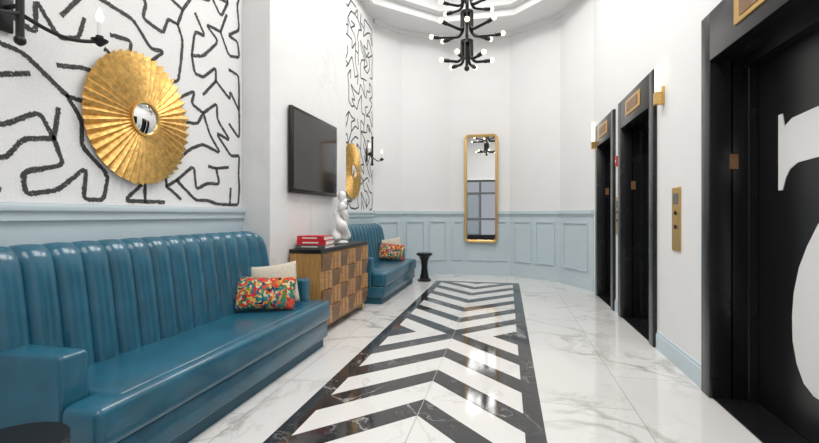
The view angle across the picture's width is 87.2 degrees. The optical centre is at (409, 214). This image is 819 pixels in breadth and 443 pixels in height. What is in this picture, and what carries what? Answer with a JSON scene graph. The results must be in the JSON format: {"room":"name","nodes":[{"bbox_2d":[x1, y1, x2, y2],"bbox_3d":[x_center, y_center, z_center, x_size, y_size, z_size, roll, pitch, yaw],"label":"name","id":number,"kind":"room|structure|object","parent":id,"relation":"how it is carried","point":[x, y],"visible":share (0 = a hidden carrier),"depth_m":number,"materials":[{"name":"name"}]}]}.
{"room":"elevator lobby","nodes":[
{"label":"elevator lobby","id":0,"kind":"room"},
{"bbox_2d":[0,0,373,211],"bbox_3d":[-1.994,-1.250,2.964,0.200,5.000,10.900,0,0,13],"label":"wall","id":1,"kind":"structure","parent":0,"point":[358,3],"depth_m":7.32,"materials":[{"name":"white paint"}]},
{"bbox_2d":[0,0,108,46],"bbox_3d":[-1.952,-1.117,2.155,0.228,0.537,0.828,0,0,13],"label":"wall sconce","id":2,"kind":"object","parent":1,"relation":"attached to","point":[7,7],"visible":1,"depth_m":2.18,"materials":[{"name":"black metal"}]},
{"bbox_2d":[0,0,240,207],"bbox_3d":[-2.140,-1.808,1.859,0.005,3.485,4.680,0,0,13],"label":"wallpaper","id":3,"kind":"object","parent":1,"relation":"attached to","point":[47,154],"visible":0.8,"depth_m":2.79},
{"bbox_2d":[82,48,188,184],"bbox_3d":[-1.845,-0.664,2.982,0.072,0.920,0.881,0,0,13],"label":"wall mirror","id":4,"kind":"object","parent":1,"relation":"attached to","point":[133,114],"visible":1,"depth_m":2.90,"materials":[{"name":"gold metal"}]},
{"bbox_2d":[0,203,374,246],"bbox_3d":[-1.871,0.515,2.952,0.045,1.150,10.830,0,0,13],"label":"wainscoting","id":5,"kind":"structure","parent":1,"relation":"attached to","point":[20,223],"depth_m":2.73,"materials":[{"name":"blue paint"}]},
{"bbox_2d":[346,143,361,198],"bbox_3d":[-0.925,-0.719,7.039,0.072,0.920,0.881,0,0,13],"label":"wall mirror","id":6,"kind":"object","parent":1,"relation":"attached to","point":[353,169],"visible":0.96,"depth_m":6.99,"materials":[{"name":"gold metal"}]},
{"bbox_2d":[346,0,372,211],"bbox_3d":[-0.939,-1.808,7.155,0.005,3.485,2.140,0,0,13],"label":"wallpaper","id":7,"kind":"object","parent":1,"relation":"attached to","point":[359,33],"visible":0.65,"depth_m":7.51},
{"bbox_2d":[366,136,383,165],"bbox_3d":[-0.674,-1.157,7.792,0.228,0.537,0.828,0,0,13],"label":"wall sconce","id":8,"kind":"object","parent":1,"relation":"attached to","point":[369,153],"visible":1,"depth_m":7.78,"materials":[{"name":"black metal"}]},
{"bbox_2d":[242,0,345,265],"bbox_3d":[-1.255,-1.250,5.094,0.300,5.000,1.980,0,0,13],"label":"wall","id":9,"kind":"structure","parent":0,"point":[294,51],"depth_m":4.36,"materials":[{"name":"white paint"}]},
{"bbox_2d":[288,105,336,196],"bbox_3d":[-1.095,-0.680,4.985,0.056,0.900,1.200,0,0,13],"label":"television","id":10,"kind":"object","parent":9,"relation":"attached to","point":[312,142],"depth_m":4.83,"materials":[{"name":"black glass"}]},
{"bbox_2d":[374,24,401,210],"bbox_3d":[-0.476,-1.250,8.559,0.727,5.000,0.150,0,0,-43],"label":"wall","id":11,"kind":"structure","parent":0,"point":[387,43],"depth_m":8.48,"materials":[{"name":"white paint"}]},
{"bbox_2d":[402,35,449,210],"bbox_3d":[0.325,-1.250,9.014,1.090,5.000,0.150,0,0,-21],"label":"wall","id":12,"kind":"structure","parent":0,"point":[425,79],"depth_m":8.93,"materials":[{"name":"white paint"}]},
{"bbox_2d":[360,0,572,35],"bbox_3d":[0.228,-3.970,3.178,4.440,0.560,12.700,0,0,13],"label":"ceiling","id":13,"kind":"structure","parent":0,"point":[422,16],"depth_m":8.07,"materials":[{"name":"paint"}]},
{"bbox_2d":[429,0,504,70],"bbox_3d":[0.850,-3.178,6.370,1.042,2.095,1.042,0,0,30],"label":"chandelier","id":14,"kind":"object","parent":13,"relation":"hanging from","point":[465,53],"visible":1,"depth_m":6.33,"materials":[{"name":"black metal"}]},
{"bbox_2d":[188,274,761,442],"bbox_3d":[0.394,1.300,3.141,4.780,0.100,12.700,0,0,13],"label":"floor","id":15,"kind":"structure","parent":0,"point":[599,380],"depth_m":3.27,"materials":[{"name":"white stone"}]},
{"bbox_2d":[0,422,69,442],"bbox_3d":[-1.346,1.010,1.433,0.340,0.480,0.340,0,0,13],"label":"side table","id":16,"kind":"object","parent":15,"relation":"on","point":[36,432],"visible":1,"depth_m":1.51,"materials":[{"name":"metal"}]},
{"bbox_2d":[0,231,329,442],"bbox_3d":[-1.409,0.698,3.032,0.810,1.103,2.410,0,0,13],"label":"sofa","id":17,"kind":"object","parent":15,"relation":"on","point":[143,339],"visible":0.91,"depth_m":2.39,"materials":[{"name":"teal leather"}]},
{"bbox_2d":[234,276,296,309],"bbox_3d":[-1.213,0.658,3.628,0.510,0.288,0.179,0,0,-13],"label":"floral throw pillow","id":18,"kind":"object","parent":17,"relation":"on","point":[252,292],"visible":0.98,"depth_m":3.58,"materials":[{"name":"fabric"}]},
{"bbox_2d":[251,261,299,301],"bbox_3d":[-1.205,0.615,3.821,0.458,0.397,0.178,0,0,-14],"label":"throw pillow","id":19,"kind":"object","parent":17,"relation":"on","point":[288,269],"visible":0.4,"depth_m":3.82,"materials":[{"name":"beige fabric"}]},
{"bbox_2d":[289,241,367,325],"bbox_3d":[-0.893,0.800,5.093,0.366,0.900,1.490,0,0,13],"label":"sideboard","id":20,"kind":"object","parent":15,"relation":"on","point":[337,275],"visible":0.8,"depth_m":4.75,"materials":[{"name":"brown wood"}]},
{"bbox_2d":[296,235,334,248],"bbox_3d":[-1.006,0.284,4.607,0.334,0.130,0.269,0,0,13],"label":"stacked books","id":21,"kind":"object","parent":20,"relation":"on","point":[303,241],"visible":1,"depth_m":4.49,"materials":[{"name":"red paper"}]},
{"bbox_2d":[332,191,350,243],"bbox_3d":[-0.846,0.024,5.314,0.210,0.648,0.246,0,0,13],"label":"sculpture","id":22,"kind":"object","parent":20,"relation":"on","point":[341,231],"visible":1,"depth_m":5.25,"materials":[{"name":"white ceramic"}]},
{"bbox_2d":[347,223,415,303],"bbox_3d":[-0.494,0.698,7.069,0.810,1.103,2.090,0,0,13],"label":"sofa","id":23,"kind":"object","parent":15,"relation":"on","point":[386,277],"visible":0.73,"depth_m":6.71,"materials":[{"name":"teal leather"}]},
{"bbox_2d":[382,237,400,244],"bbox_3d":[-0.350,0.605,7.770,0.462,0.422,0.152,0,0,-5],"label":"throw pillow","id":24,"kind":"object","parent":23,"relation":"on","point":[396,241],"visible":0.28,"depth_m":7.76,"materials":[{"name":"beige fabric"}]},
{"bbox_2d":[379,242,404,260],"bbox_3d":[-0.317,0.645,7.557,0.490,0.339,0.161,0,0,-7],"label":"floral throw pillow","id":25,"kind":"object","parent":23,"relation":"on","point":[386,251],"visible":1,"depth_m":7.51,"materials":[{"name":"fabric"}]},
{"bbox_2d":[263,281,546,442],"bbox_3d":[0.187,1.248,3.290,1.520,0.003,9.700,0,0,13],"label":"inlay","id":26,"kind":"object","parent":15,"relation":"on","point":[456,365],"visible":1,"depth_m":3.19,"materials":[{"name":"stone"}]},
{"bbox_2d":[417,252,431,281],"bbox_3d":[0.284,0.985,8.169,0.300,0.530,0.300,0,0,13],"label":"side table","id":27,"kind":"object","parent":15,"relation":"on","point":[424,257],"visible":1,"depth_m":8.10,"materials":[{"name":"metal"}]},
{"bbox_2d":[450,37,509,210],"bbox_3d":[1.483,-1.250,9.072,1.240,5.000,0.150,0,0,13],"label":"wall","id":28,"kind":"structure","parent":0,"point":[479,98],"depth_m":8.99,"materials":[{"name":"white paint"}]},
{"bbox_2d":[374,0,580,41],"bbox_3d":[1.386,-3.710,8.312,3.901,0.080,1.480,0,0,19],"label":"crown molding","id":29,"kind":"structure","parent":28,"relation":"attached to","point":[573,3],"depth_m":8.52,"materials":[{"name":"paint"}]},
{"bbox_2d":[464,134,497,242],"bbox_3d":[1.488,-0.550,8.936,0.680,2.240,0.112,0,0,13],"label":"wall mirror","id":30,"kind":"object","parent":28,"relation":"attached to","point":[480,150],"visible":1,"depth_m":8.91,"materials":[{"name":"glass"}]},
{"bbox_2d":[374,210,593,281],"bbox_3d":[1.386,0.505,8.312,3.901,1.170,1.480,0,0,19],"label":"wainscoting","id":31,"kind":"structure","parent":28,"relation":"attached to","point":[556,241],"depth_m":8.68,"materials":[{"name":"blue paint"}]},
{"bbox_2d":[510,19,559,210],"bbox_3d":[2.499,-1.250,8.494,0.150,5.000,1.118,0,0,-42],"label":"wall","id":32,"kind":"structure","parent":0,"point":[535,52],"depth_m":8.43,"materials":[{"name":"white paint"}]},
{"bbox_2d":[415,265,592,291],"bbox_3d":[1.388,1.157,8.318,3.901,0.185,1.468,0,0,19],"label":"baseboard","id":33,"kind":"structure","parent":32,"relation":"attached to","point":[583,283],"depth_m":8.79,"materials":[{"name":"blue paint"}]},
{"bbox_2d":[560,0,593,210],"bbox_3d":[2.983,-1.250,7.532,0.150,5.000,1.035,0,0,-11],"label":"wall","id":34,"kind":"structure","parent":0,"point":[577,25],"depth_m":7.50,"materials":[{"name":"white paint"}]},
{"bbox_2d":[594,0,721,362],"bbox_3d":[2.019,-1.250,1.849,0.360,5.000,10.500,0,0,13],"label":"wall","id":35,"kind":"structure","parent":0,"point":[632,37],"depth_m":3.74,"materials":[{"name":"white paint"}]},
{"bbox_2d":[591,122,594,148],"bbox_3d":[2.923,-1.260,6.822,0.074,0.420,0.070,0,0,13],"label":"wall light","id":36,"kind":"object","parent":35,"relation":"attached to","point":[592,123],"visible":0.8,"depth_m":6.80,"materials":[{"name":"white glass"}]},
{"bbox_2d":[595,109,615,310],"bbox_3d":[2.952,-0.065,6.124,0.391,2.630,1.150,0,0,13],"label":"elevator door","id":37,"kind":"structure","parent":35,"relation":"in","point":[605,131],"depth_m":6.56,"materials":[{"name":"black metal"}]},
{"bbox_2d":[615,156,617,166],"bbox_3d":[2.639,-0.685,5.477,0.033,0.130,0.060,0,0,13],"label":"fire alarm","id":38,"kind":"object","parent":35,"relation":"attached to","point":[616,157],"visible":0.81,"depth_m":5.45,"materials":[{"name":"red plastic"}]},
{"bbox_2d":[616,197,617,234],"bbox_3d":[2.646,0.010,5.475,0.020,0.480,0.130,0,0,13],"label":"panel","id":39,"kind":"object","parent":35,"relation":"attached to","point":[616,197],"visible":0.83,"depth_m":5.46,"materials":[{"name":"gold metal"}]},
{"bbox_2d":[618,69,656,346],"bbox_3d":[2.622,-0.065,4.671,0.391,2.630,1.330,0,0,13],"label":"elevator door","id":40,"kind":"structure","parent":35,"relation":"in","point":[637,115],"depth_m":5.15,"materials":[{"name":"black metal"}]},
{"bbox_2d":[593,282,700,387],"bbox_3d":[1.836,1.167,1.901,0.020,0.165,10.420,0,0,13],"label":"baseboard","id":41,"kind":"structure","parent":35,"relation":"attached to","point":[682,360],"depth_m":3.50,"materials":[{"name":"blue paint"}]},
{"bbox_2d":[653,65,663,105],"bbox_3d":[2.260,-1.175,3.897,0.074,0.350,0.070,0,0,13],"label":"wall light","id":42,"kind":"object","parent":35,"relation":"attached to","point":[658,96],"visible":1,"depth_m":3.87,"materials":[{"name":"gold metal"}]},
{"bbox_2d":[672,187,680,251],"bbox_3d":[2.216,0.035,3.579,0.020,0.530,0.170,0,0,13],"label":"panel","id":43,"kind":"object","parent":35,"relation":"attached to","point":[676,192],"visible":1,"depth_m":3.56,"materials":[{"name":"gold metal"}]},
{"bbox_2d":[701,0,818,442],"bbox_3d":[2.083,-0.065,2.291,0.391,2.630,1.490,0,0,13],"label":"elevator door","id":44,"kind":"structure","parent":35,"relation":"in","point":[760,58],"depth_m":2.72,"materials":[{"name":"black metal"}]}
]}

